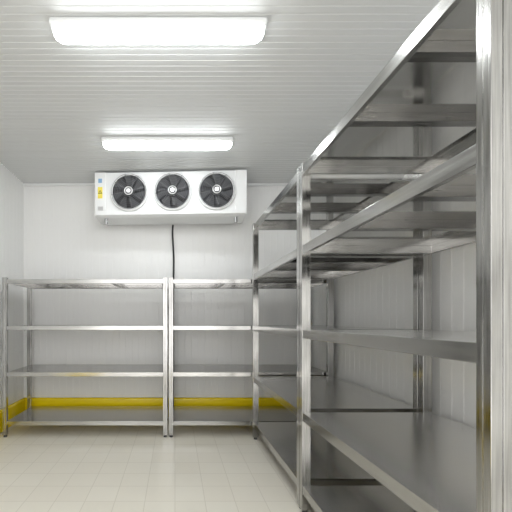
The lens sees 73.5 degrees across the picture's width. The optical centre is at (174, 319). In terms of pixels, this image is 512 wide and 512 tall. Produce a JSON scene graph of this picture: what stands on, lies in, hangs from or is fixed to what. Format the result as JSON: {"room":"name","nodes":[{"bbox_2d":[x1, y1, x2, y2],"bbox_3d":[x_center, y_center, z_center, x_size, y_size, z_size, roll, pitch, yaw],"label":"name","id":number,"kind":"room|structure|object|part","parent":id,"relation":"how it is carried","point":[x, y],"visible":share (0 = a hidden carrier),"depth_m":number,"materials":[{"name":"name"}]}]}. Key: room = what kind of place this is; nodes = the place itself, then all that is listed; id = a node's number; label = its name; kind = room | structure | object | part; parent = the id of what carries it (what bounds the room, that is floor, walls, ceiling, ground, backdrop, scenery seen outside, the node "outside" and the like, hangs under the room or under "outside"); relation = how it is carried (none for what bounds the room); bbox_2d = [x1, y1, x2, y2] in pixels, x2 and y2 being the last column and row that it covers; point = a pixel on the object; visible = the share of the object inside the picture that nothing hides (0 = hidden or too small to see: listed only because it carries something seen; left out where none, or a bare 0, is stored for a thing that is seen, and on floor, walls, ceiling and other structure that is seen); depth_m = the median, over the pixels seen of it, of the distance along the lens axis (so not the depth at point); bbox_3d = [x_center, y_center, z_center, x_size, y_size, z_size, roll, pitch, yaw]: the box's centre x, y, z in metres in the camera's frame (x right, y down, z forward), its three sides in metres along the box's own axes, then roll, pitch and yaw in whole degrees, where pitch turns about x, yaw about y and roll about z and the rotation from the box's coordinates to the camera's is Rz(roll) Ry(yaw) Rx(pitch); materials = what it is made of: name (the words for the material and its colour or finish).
{"room":"walk-in cold room","nodes":[
{"label":"walk-in cold room","id":0,"kind":"room"},
{"bbox_2d":[0,163,23,409],"bbox_3d":[-1.650,-0.212,1.107,0.080,2.475,4.814,0,0,0],"label":"wall","id":1,"kind":"structure","parent":0,"point":[11,187],"depth_m":3.27,"materials":[{"name":"white metal"}]},
{"bbox_2d":[0,398,24,432],"bbox_3d":[-1.590,0.923,1.087,0.040,0.205,4.774,0,0,0],"label":"trim","id":2,"kind":"structure","parent":1,"relation":"attached to","point":[17,407],"depth_m":3.23,"materials":[{"name":"yellow paint"}]},
{"bbox_2d":[0,417,314,511],"bbox_3d":[-0.102,1.075,1.107,3.017,0.100,4.814,0,0,0],"label":"floor","id":3,"kind":"structure","parent":0,"point":[44,468],"depth_m":2.24,"materials":[{"name":"tile"}]},
{"bbox_2d":[2,277,167,436],"bbox_3d":[-0.788,0.326,3.143,1.441,1.398,0.518,0,0,0],"label":"shelving unit","id":4,"kind":"object","parent":3,"relation":"on","point":[33,415],"visible":1,"depth_m":2.94,"materials":[{"name":"metal"}]},
{"bbox_3d":[-1.490,0.316,2.901,0.036,1.378,0.034,0,0,0],"label":"post","id":5,"kind":"part","parent":4,"relation":"part of","materials":[{"name":"metal"}]},
{"bbox_3d":[-1.490,0.316,3.385,0.036,1.378,0.034,0,0,0],"label":"post","id":6,"kind":"part","parent":4,"relation":"part of","materials":[{"name":"metal"}]},
{"bbox_3d":[-0.788,0.904,3.143,1.369,0.036,0.512,0,0,0],"label":"shelf","id":7,"kind":"part","parent":4,"relation":"part of","materials":[{"name":"metal"}]},
{"bbox_3d":[-0.788,0.476,3.143,1.369,0.036,0.512,0,0,0],"label":"shelf","id":8,"kind":"part","parent":4,"relation":"part of","materials":[{"name":"metal"}]},
{"bbox_3d":[-0.788,0.069,3.143,1.369,0.036,0.512,0,0,0],"label":"shelf","id":9,"kind":"part","parent":4,"relation":"part of","materials":[{"name":"metal"}]},
{"bbox_3d":[-0.788,-0.338,3.143,1.369,0.036,0.512,0,0,0],"label":"shelf","id":10,"kind":"part","parent":4,"relation":"part of","materials":[{"name":"metal"}]},
{"bbox_3d":[-0.086,0.316,2.901,0.036,1.378,0.034,0,0,0],"label":"post","id":11,"kind":"part","parent":4,"relation":"part of","materials":[{"name":"metal"}]},
{"bbox_3d":[-0.086,0.316,3.385,0.036,1.378,0.034,0,0,0],"label":"post","id":12,"kind":"part","parent":4,"relation":"part of","materials":[{"name":"metal"}]},
{"bbox_2d":[169,277,333,436],"bbox_3d":[0.667,0.326,3.143,1.441,1.398,0.518,0,0,0],"label":"shelving unit","id":13,"kind":"object","parent":3,"relation":"on","point":[178,415],"visible":0.59,"depth_m":2.94,"materials":[{"name":"metal"}]},
{"bbox_3d":[-0.035,0.316,2.901,0.036,1.378,0.034,0,0,0],"label":"post","id":14,"kind":"part","parent":13,"relation":"part of","materials":[{"name":"metal"}]},
{"bbox_3d":[0.667,0.904,3.143,1.369,0.036,0.512,0,0,0],"label":"shelf","id":15,"kind":"part","parent":13,"relation":"part of","materials":[{"name":"metal"}]},
{"bbox_3d":[0.667,0.069,3.143,1.369,0.036,0.512,0,0,0],"label":"shelf","id":16,"kind":"part","parent":13,"relation":"part of","materials":[{"name":"metal"}]},
{"bbox_3d":[0.667,0.476,3.143,1.369,0.036,0.512,0,0,0],"label":"shelf","id":17,"kind":"part","parent":13,"relation":"part of","materials":[{"name":"metal"}]},
{"bbox_3d":[0.667,-0.338,3.143,1.369,0.036,0.512,0,0,0],"label":"shelf","id":18,"kind":"part","parent":13,"relation":"part of","materials":[{"name":"metal"}]},
{"bbox_3d":[1.370,0.316,2.901,0.036,1.378,0.034,0,0,0],"label":"post","id":19,"kind":"part","parent":13,"relation":"part of","materials":[{"name":"metal"}]},
{"bbox_2d":[252,167,418,508],"bbox_3d":[1.013,0.098,2.323,0.686,1.856,1.078,0,0,0],"label":"shelving unit","id":20,"kind":"object","parent":3,"relation":"on","point":[335,198],"visible":0.52,"depth_m":2.18,"materials":[{"name":"metal"}]},
{"bbox_3d":[0.693,0.087,2.845,0.046,1.836,0.035,0,0,0],"label":"post","id":21,"kind":"part","parent":20,"relation":"part of","materials":[{"name":"metal"}]},
{"bbox_3d":[0.693,0.087,1.802,0.046,1.836,0.035,0,0,0],"label":"post","id":22,"kind":"part","parent":20,"relation":"part of","materials":[{"name":"metal"}]},
{"bbox_3d":[1.013,0.896,2.323,0.680,0.046,1.008,0,0,0],"label":"shelf","id":23,"kind":"part","parent":20,"relation":"part of","materials":[{"name":"metal"}]},
{"bbox_3d":[1.333,0.087,2.845,0.046,1.836,0.035,0,0,0],"label":"post","id":24,"kind":"part","parent":20,"relation":"part of","materials":[{"name":"metal"}]},
{"bbox_3d":[1.013,0.510,2.323,0.680,0.046,1.008,0,0,0],"label":"shelf","id":25,"kind":"part","parent":20,"relation":"part of","materials":[{"name":"metal"}]},
{"bbox_3d":[1.013,0.074,2.323,0.680,0.046,1.008,0,0,0],"label":"shelf","id":26,"kind":"part","parent":20,"relation":"part of","materials":[{"name":"metal"}]},
{"bbox_3d":[1.013,-0.371,2.323,0.680,0.046,1.008,0,0,0],"label":"shelf","id":27,"kind":"part","parent":20,"relation":"part of","materials":[{"name":"metal"}]},
{"bbox_3d":[1.013,-0.791,2.323,0.680,0.046,1.008,0,0,0],"label":"shelf","id":28,"kind":"part","parent":20,"relation":"part of","materials":[{"name":"metal"}]},
{"bbox_3d":[1.333,0.087,1.802,0.046,1.836,0.035,0,0,0],"label":"post","id":29,"kind":"part","parent":20,"relation":"part of","materials":[{"name":"metal"}]},
{"bbox_2d":[299,0,511,511],"bbox_3d":[1.013,0.098,1.239,0.686,1.856,1.078,0,0,0],"label":"shelving unit","id":30,"kind":"object","parent":3,"relation":"on","point":[439,110],"visible":1,"depth_m":1.15,"materials":[{"name":"metal"}]},
{"bbox_3d":[0.693,0.087,1.760,0.046,1.836,0.035,0,0,0],"label":"post","id":31,"kind":"part","parent":30,"relation":"part of","materials":[{"name":"metal"}]},
{"bbox_3d":[1.013,0.896,1.239,0.680,0.046,1.008,0,0,0],"label":"shelf","id":32,"kind":"part","parent":30,"relation":"part of","materials":[{"name":"metal"}]},
{"bbox_3d":[1.013,0.510,1.239,0.680,0.046,1.008,0,0,0],"label":"shelf","id":33,"kind":"part","parent":30,"relation":"part of","materials":[{"name":"metal"}]},
{"bbox_3d":[1.013,0.074,1.239,0.680,0.046,1.008,0,0,0],"label":"shelf","id":34,"kind":"part","parent":30,"relation":"part of","materials":[{"name":"metal"}]},
{"bbox_3d":[1.013,-0.371,1.239,0.680,0.046,1.008,0,0,0],"label":"shelf","id":35,"kind":"part","parent":30,"relation":"part of","materials":[{"name":"metal"}]},
{"bbox_3d":[1.013,-0.791,1.239,0.680,0.046,1.008,0,0,0],"label":"shelf","id":36,"kind":"part","parent":30,"relation":"part of","materials":[{"name":"metal"}]},
{"bbox_3d":[1.333,0.087,1.760,0.046,1.836,0.035,0,0,0],"label":"post","id":37,"kind":"part","parent":30,"relation":"part of","materials":[{"name":"metal"}]},
{"bbox_3d":[0.693,0.087,0.718,0.046,1.836,0.035,0,0,0],"label":"post","id":38,"kind":"part","parent":30,"relation":"part of","materials":[{"name":"metal"}]},
{"bbox_2d":[24,186,296,397],"bbox_3d":[-0.102,-0.212,3.554,3.017,2.475,0.080,0,0,0],"label":"wall","id":39,"kind":"structure","parent":0,"point":[64,238],"depth_m":3.51,"materials":[{"name":"white metal"}]},
{"bbox_2d":[24,398,282,416],"bbox_3d":[-0.102,0.923,3.494,3.017,0.205,0.040,0,0,0],"label":"trim","id":40,"kind":"structure","parent":39,"relation":"attached to","point":[35,401],"depth_m":3.47,"materials":[{"name":"yellow paint"}]},
{"bbox_2d":[23,183,287,185],"bbox_3d":[-0.102,-1.434,3.499,3.017,0.030,0.030,0,0,0],"label":"trim","id":41,"kind":"structure","parent":39,"relation":"attached to","point":[24,184],"depth_m":3.48,"materials":[{"name":"white plastic"}]},
{"bbox_2d":[95,170,246,224],"bbox_3d":[-0.042,-1.195,3.302,1.462,0.508,0.387,0,0,3],"label":"evaporator unit","id":42,"kind":"object","parent":39,"relation":"attached to","point":[182,197],"visible":1,"depth_m":3.16,"materials":[{"name":"white metal"}]},
{"bbox_2d":[96,210,244,224],"bbox_3d":[-0.041,-1.009,3.308,1.422,0.065,0.309,0,0,2],"label":"drip tray","id":43,"kind":"object","parent":42,"relation":"on","point":[112,217],"depth_m":3.19,"materials":[{"name":"white metal"}]},
{"bbox_3d":[-0.040,-1.230,3.331,1.438,0.388,0.330,0,0,2],"label":"casing","id":44,"kind":"part","parent":42,"relation":"part of","materials":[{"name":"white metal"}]},
{"bbox_2d":[172,225,174,405],"bbox_3d":[-0.019,0.020,3.417,0.032,1.991,0.102,0,0,0],"label":"hose","id":45,"kind":"object","parent":42,"relation":"attached to","point":[172,225],"visible":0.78,"depth_m":3.45,"materials":[{"name":"black plastic"}]},
{"bbox_2d":[0,0,438,182],"bbox_3d":[-0.102,-1.489,1.107,3.017,0.080,4.814,0,0,0],"label":"ceiling","id":46,"kind":"structure","parent":0,"point":[279,96],"depth_m":2.03,"materials":[{"name":"white metal"}]},
{"bbox_2d":[49,17,267,43],"bbox_3d":[-0.080,-1.413,1.630,1.050,0.072,0.116,0,0,0],"label":"ceiling lamp","id":47,"kind":"object","parent":46,"relation":"attached to","point":[66,30],"visible":1,"depth_m":1.59,"materials":[{"name":"white plastic"}]},
{"bbox_2d":[53,25,263,43],"bbox_3d":[-0.080,-1.395,1.630,1.036,0.036,0.096,0,0,0],"label":"diffuser","id":48,"kind":"object","parent":47,"relation":"attached to","point":[64,34],"depth_m":1.60,"materials":[{"name":"white plastic"}]},
{"bbox_2d":[101,137,233,149],"bbox_3d":[-0.060,-1.413,2.660,1.050,0.072,0.116,0,0,0],"label":"ceiling lamp","id":49,"kind":"object","parent":46,"relation":"attached to","point":[110,143],"visible":1,"depth_m":2.62,"materials":[{"name":"white plastic"}]},
{"bbox_2d":[103,141,231,149],"bbox_3d":[-0.060,-1.395,2.660,1.036,0.036,0.096,0,0,0],"label":"diffuser","id":50,"kind":"object","parent":49,"relation":"attached to","point":[110,145],"depth_m":2.63,"materials":[{"name":"white plastic"}]},
{"bbox_2d":[311,230,475,427],"bbox_3d":[1.447,-0.212,1.107,0.080,2.475,4.814,0,0,0],"label":"wall","id":51,"kind":"structure","parent":0,"point":[381,297],"depth_m":2.05,"materials":[{"name":"white metal"}]}
]}

